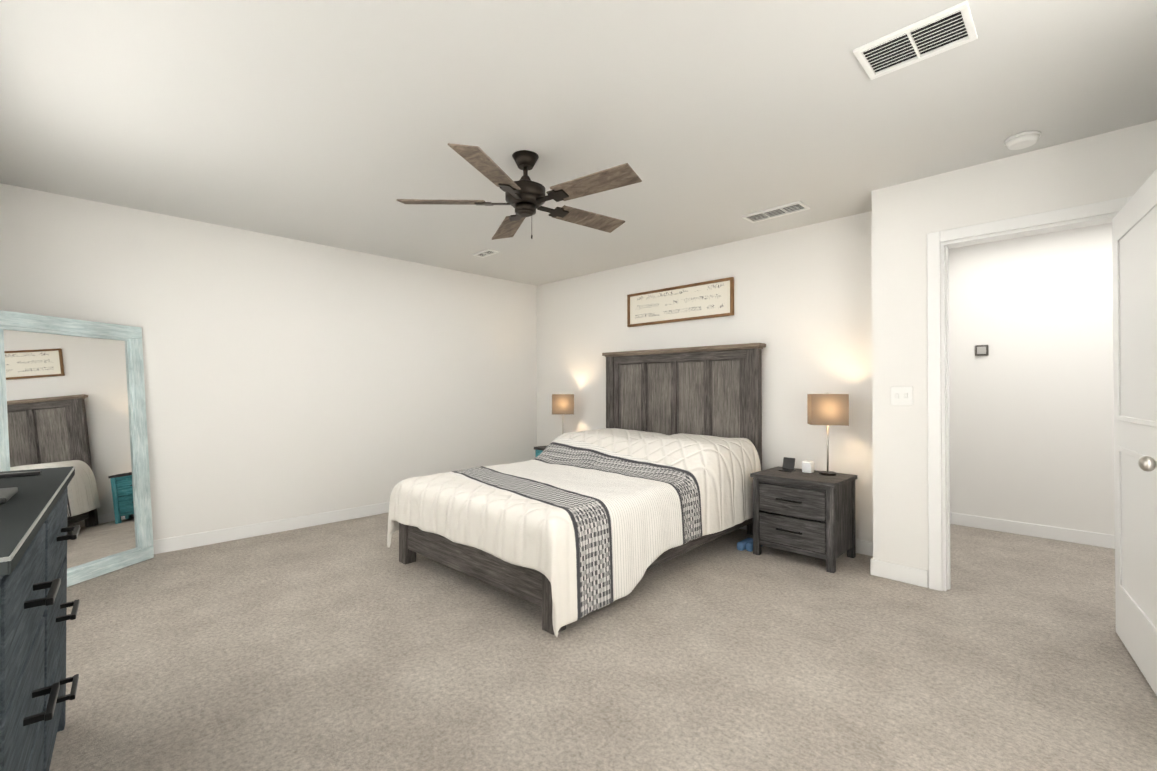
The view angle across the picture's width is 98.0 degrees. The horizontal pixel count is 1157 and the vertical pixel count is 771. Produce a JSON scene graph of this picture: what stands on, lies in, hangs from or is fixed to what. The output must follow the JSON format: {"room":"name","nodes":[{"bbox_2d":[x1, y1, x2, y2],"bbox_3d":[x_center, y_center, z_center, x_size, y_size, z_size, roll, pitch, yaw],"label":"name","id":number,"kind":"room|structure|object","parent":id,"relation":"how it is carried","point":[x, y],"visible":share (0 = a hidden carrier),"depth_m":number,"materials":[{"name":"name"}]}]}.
{"room":"bedroom","nodes":[
{"label":"bedroom","id":0,"kind":"room"},
{"bbox_2d":[0,183,536,539],"bbox_3d":[-2.096,-0.009,4.620,0.120,2.440,4.617,0,-1,45],"label":"wall","id":1,"kind":"structure","parent":0,"point":[285,378],"depth_m":4.16,"materials":[{"name":"white paint"}]},
{"bbox_2d":[153,502,389,553],"bbox_3d":[-2.037,1.160,4.574,0.017,0.100,4.347,0,-1,45],"label":"baseboard","id":2,"kind":"structure","parent":1,"relation":"attached to","point":[170,544],"depth_m":4.05,"materials":[{"name":"white paint"}]},
{"bbox_2d":[0,0,1156,285],"bbox_3d":[0.539,-1.292,3.026,6.120,0.100,6.057,0,-1,45],"label":"ceiling","id":3,"kind":"structure","parent":0,"point":[342,124],"depth_m":2.27,"materials":[{"name":"white paint"}]},
{"bbox_2d":[472,249,498,257],"bbox_3d":[-0.860,-1.222,4.654,0.260,0.012,0.120,0,-1,45],"label":"ceiling vent","id":4,"kind":"object","parent":3,"relation":"in","point":[485,253],"visible":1,"depth_m":4.64,"materials":[{"name":"white plastic"}]},
{"bbox_2d":[397,143,641,239],"bbox_3d":[-0.258,-1.019,2.735,1.306,0.450,1.298,0,-1,45],"label":"ceiling fan","id":5,"kind":"object","parent":3,"relation":"hanging from","point":[525,196],"visible":1,"depth_m":2.64,"materials":[{"name":"brown wood"}]},
{"bbox_2d":[742,201,809,222],"bbox_3d":[1.399,-1.230,3.579,0.420,0.012,0.180,0,-1,45],"label":"ceiling vent","id":6,"kind":"object","parent":3,"relation":"in","point":[779,211],"visible":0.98,"depth_m":3.56,"materials":[{"name":"white plastic"}]},
{"bbox_2d":[853,0,977,79],"bbox_3d":[1.224,-1.244,1.835,0.340,0.012,0.235,0,-1,45],"label":"ceiling vent","id":7,"kind":"object","parent":3,"relation":"in","point":[952,27],"visible":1,"depth_m":1.82,"materials":[{"name":"white plastic"}]},
{"bbox_2d":[1004,131,1040,149],"bbox_3d":[2.230,-1.226,2.527,0.140,0.037,0.140,0,-1,45],"label":"smoke detector","id":8,"kind":"object","parent":3,"relation":"attached to","point":[1022,140],"visible":1,"depth_m":2.50,"materials":[{"name":"white plastic"}]},
{"bbox_2d":[49,513,1156,770],"bbox_3d":[0.539,1.248,3.006,6.120,0.100,6.057,0,-1,45],"label":"floor","id":9,"kind":"structure","parent":0,"point":[349,645],"depth_m":2.13,"materials":[{"name":"carpet"}]},
{"bbox_2d":[0,466,79,770],"bbox_3d":[-1.468,0.734,1.218,0.328,0.900,1.306,0,-1,-42],"label":"dresser","id":10,"kind":"object","parent":9,"relation":"on","point":[34,603],"visible":1,"depth_m":1.14,"materials":[{"name":"black wood"}]},
{"bbox_2d":[0,487,17,503],"bbox_3d":[-1.444,0.275,1.253,0.045,0.014,0.180,0,-1,-42],"label":"remote","id":11,"kind":"object","parent":10,"relation":"on","point":[6,494],"visible":0.98,"depth_m":1.26,"materials":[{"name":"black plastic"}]},
{"bbox_2d":[0,471,40,477],"bbox_3d":[-1.527,-0.087,1.228,0.220,0.738,1.110,0,-1,-42],"label":"tv","id":12,"kind":"object","parent":10,"relation":"on","point":[20,474],"visible":0.96,"depth_m":1.58,"materials":[{"name":"black"}]},
{"bbox_2d":[0,310,153,586],"bbox_3d":[-3.085,0.393,3.086,0.040,1.610,0.870,-4,-1,8],"label":"floor mirror","id":13,"kind":"object","parent":9,"relation":"on","point":[72,392],"visible":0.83,"depth_m":3.14,"materials":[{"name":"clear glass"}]},
{"bbox_2d":[534,445,547,457],"bbox_3d":[-0.142,0.939,5.386,0.544,0.555,0.476,0,-1,45],"label":"nightstand","id":14,"kind":"object","parent":9,"relation":"on","point":[539,450],"visible":0.08,"depth_m":5.40,"materials":[{"name":"teal wood"}]},
{"bbox_2d":[552,393,573,433],"bbox_3d":[-0.169,0.373,5.449,0.236,0.575,0.150,0,0,-2],"label":"lamp","id":15,"kind":"object","parent":14,"relation":"on","point":[562,403],"visible":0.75,"depth_m":5.38,"materials":[{"name":"beige fabric"}]},
{"bbox_2d":[387,343,765,636],"bbox_3d":[0.104,0.430,3.757,1.737,1.547,2.416,0,-1,43],"label":"bed","id":16,"kind":"object","parent":9,"relation":"on","point":[563,530],"visible":1,"depth_m":3.29,"materials":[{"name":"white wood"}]},
{"bbox_2d":[737,538,752,551],"bbox_3d":[1.264,1.173,3.709,0.107,0.058,0.220,0,-1,45],"label":"slippers","id":17,"kind":"object","parent":9,"relation":"on","point":[746,544],"visible":0.71,"depth_m":3.65,"materials":[{"name":"blue fabric"}]},
{"bbox_2d":[750,466,856,572],"bbox_3d":[1.581,0.915,3.546,0.564,0.575,0.496,0,-1,45],"label":"nightstand","id":18,"kind":"object","parent":9,"relation":"on","point":[798,511],"visible":0.96,"depth_m":3.39,"materials":[{"name":"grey wood"}]},
{"bbox_2d":[778,457,795,471],"bbox_3d":[1.529,0.579,3.684,0.095,0.094,0.094,0,-1,45],"label":"dock","id":19,"kind":"object","parent":18,"relation":"on","point":[788,465],"visible":0.98,"depth_m":3.69,"materials":[{"name":"black plastic"}]},
{"bbox_2d":[802,461,813,472],"bbox_3d":[1.654,0.587,3.625,0.065,0.078,0.065,0,-1,45],"label":"jar","id":20,"kind":"object","parent":18,"relation":"on","point":[807,466],"visible":1,"depth_m":3.60,"materials":[{"name":"white ceramic"}]},
{"bbox_2d":[807,393,848,475],"bbox_3d":[1.753,0.338,3.539,0.236,0.575,0.150,0,0,15],"label":"lamp","id":21,"kind":"object","parent":18,"relation":"on","point":[827,409],"visible":1,"depth_m":3.48,"materials":[{"name":"beige fabric"}]},
{"bbox_2d":[537,211,872,541],"bbox_3d":[0.864,-0.007,4.849,3.755,2.440,0.120,0,-1,45],"label":"wall","id":22,"kind":"structure","parent":0,"point":[803,303],"depth_m":4.06,"materials":[{"name":"white paint"}]},
{"bbox_2d":[627,277,733,326],"bbox_3d":[0.912,-0.759,4.695,1.150,0.325,0.034,0,-1,45],"label":"wall sign","id":23,"kind":"object","parent":22,"relation":"attached to","point":[706,299],"visible":0.98,"depth_m":4.64,"materials":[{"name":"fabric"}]},
{"bbox_2d":[739,525,872,554],"bbox_3d":[0.825,1.162,4.781,3.725,0.100,0.017,0,-1,45],"label":"baseboard","id":24,"kind":"structure","parent":22,"relation":"attached to","point":[862,546],"depth_m":3.58,"materials":[{"name":"white paint"}]},
{"bbox_2d":[872,120,1156,590],"bbox_3d":[2.448,-0.024,2.705,1.515,2.440,0.120,0,-1,45],"label":"wall","id":25,"kind":"structure","parent":0,"point":[905,218],"depth_m":3.02,"materials":[{"name":"white paint"}]},
{"bbox_2d":[865,550,892,576],"bbox_3d":[1.991,1.150,3.321,0.020,0.100,0.390,0,-1,45],"label":"baseboard","id":26,"kind":"structure","parent":25,"relation":"attached to","point":[877,567],"depth_m":3.16,"materials":[{"name":"white paint"}]},
{"bbox_2d":[891,386,912,405],"bbox_3d":[1.978,0.064,3.079,0.116,0.116,0.012,0,-1,45],"label":"light switch","id":27,"kind":"object","parent":25,"relation":"attached to","point":[901,395],"visible":1,"depth_m":3.08,"materials":[{"name":"white plastic"}]},
{"bbox_2d":[897,512,952,577],"bbox_3d":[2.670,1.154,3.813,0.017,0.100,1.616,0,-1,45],"label":"baseboard","id":28,"kind":"structure","parent":25,"relation":"attached to","point":[902,573],"depth_m":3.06,"materials":[{"name":"white paint"}]},
{"bbox_2d":[927,196,1131,590],"bbox_3d":[2.429,0.146,2.724,0.870,2.100,0.156,0,-1,45],"label":"door frame","id":29,"kind":"structure","parent":25,"relation":"attached to","point":[938,390],"depth_m":2.94,"materials":[{"name":"white paint"}]},
{"bbox_2d":[1112,169,1156,695],"bbox_3d":[2.328,0.186,2.066,0.184,1.985,0.886,0,-1,37],"label":"door","id":30,"kind":"structure","parent":25,"relation":"in","point":[1134,238],"depth_m":2.10,"materials":[{"name":"white paint"}]},
{"bbox_2d":[949,223,1114,534],"bbox_3d":[4.049,-0.016,3.713,2.125,2.440,0.120,0,-1,45],"label":"wall","id":31,"kind":"structure","parent":0,"point":[1031,399],"depth_m":4.02,"materials":[{"name":"white paint"}]},
{"bbox_2d":[975,345,988,355],"bbox_3d":[3.408,-0.297,4.251,0.090,0.090,0.022,0,-1,45],"label":"thermostat","id":32,"kind":"object","parent":31,"relation":"attached to","point":[981,350],"visible":1,"depth_m":4.24,"materials":[{"name":"grey plastic"}]},
{"bbox_2d":[953,513,1114,548],"bbox_3d":[3.958,1.153,3.698,2.005,0.100,0.014,0,-1,45],"label":"baseboard","id":33,"kind":"structure","parent":31,"relation":"attached to","point":[1035,530],"depth_m":4.00,"materials":[{"name":"white paint"}]}
]}

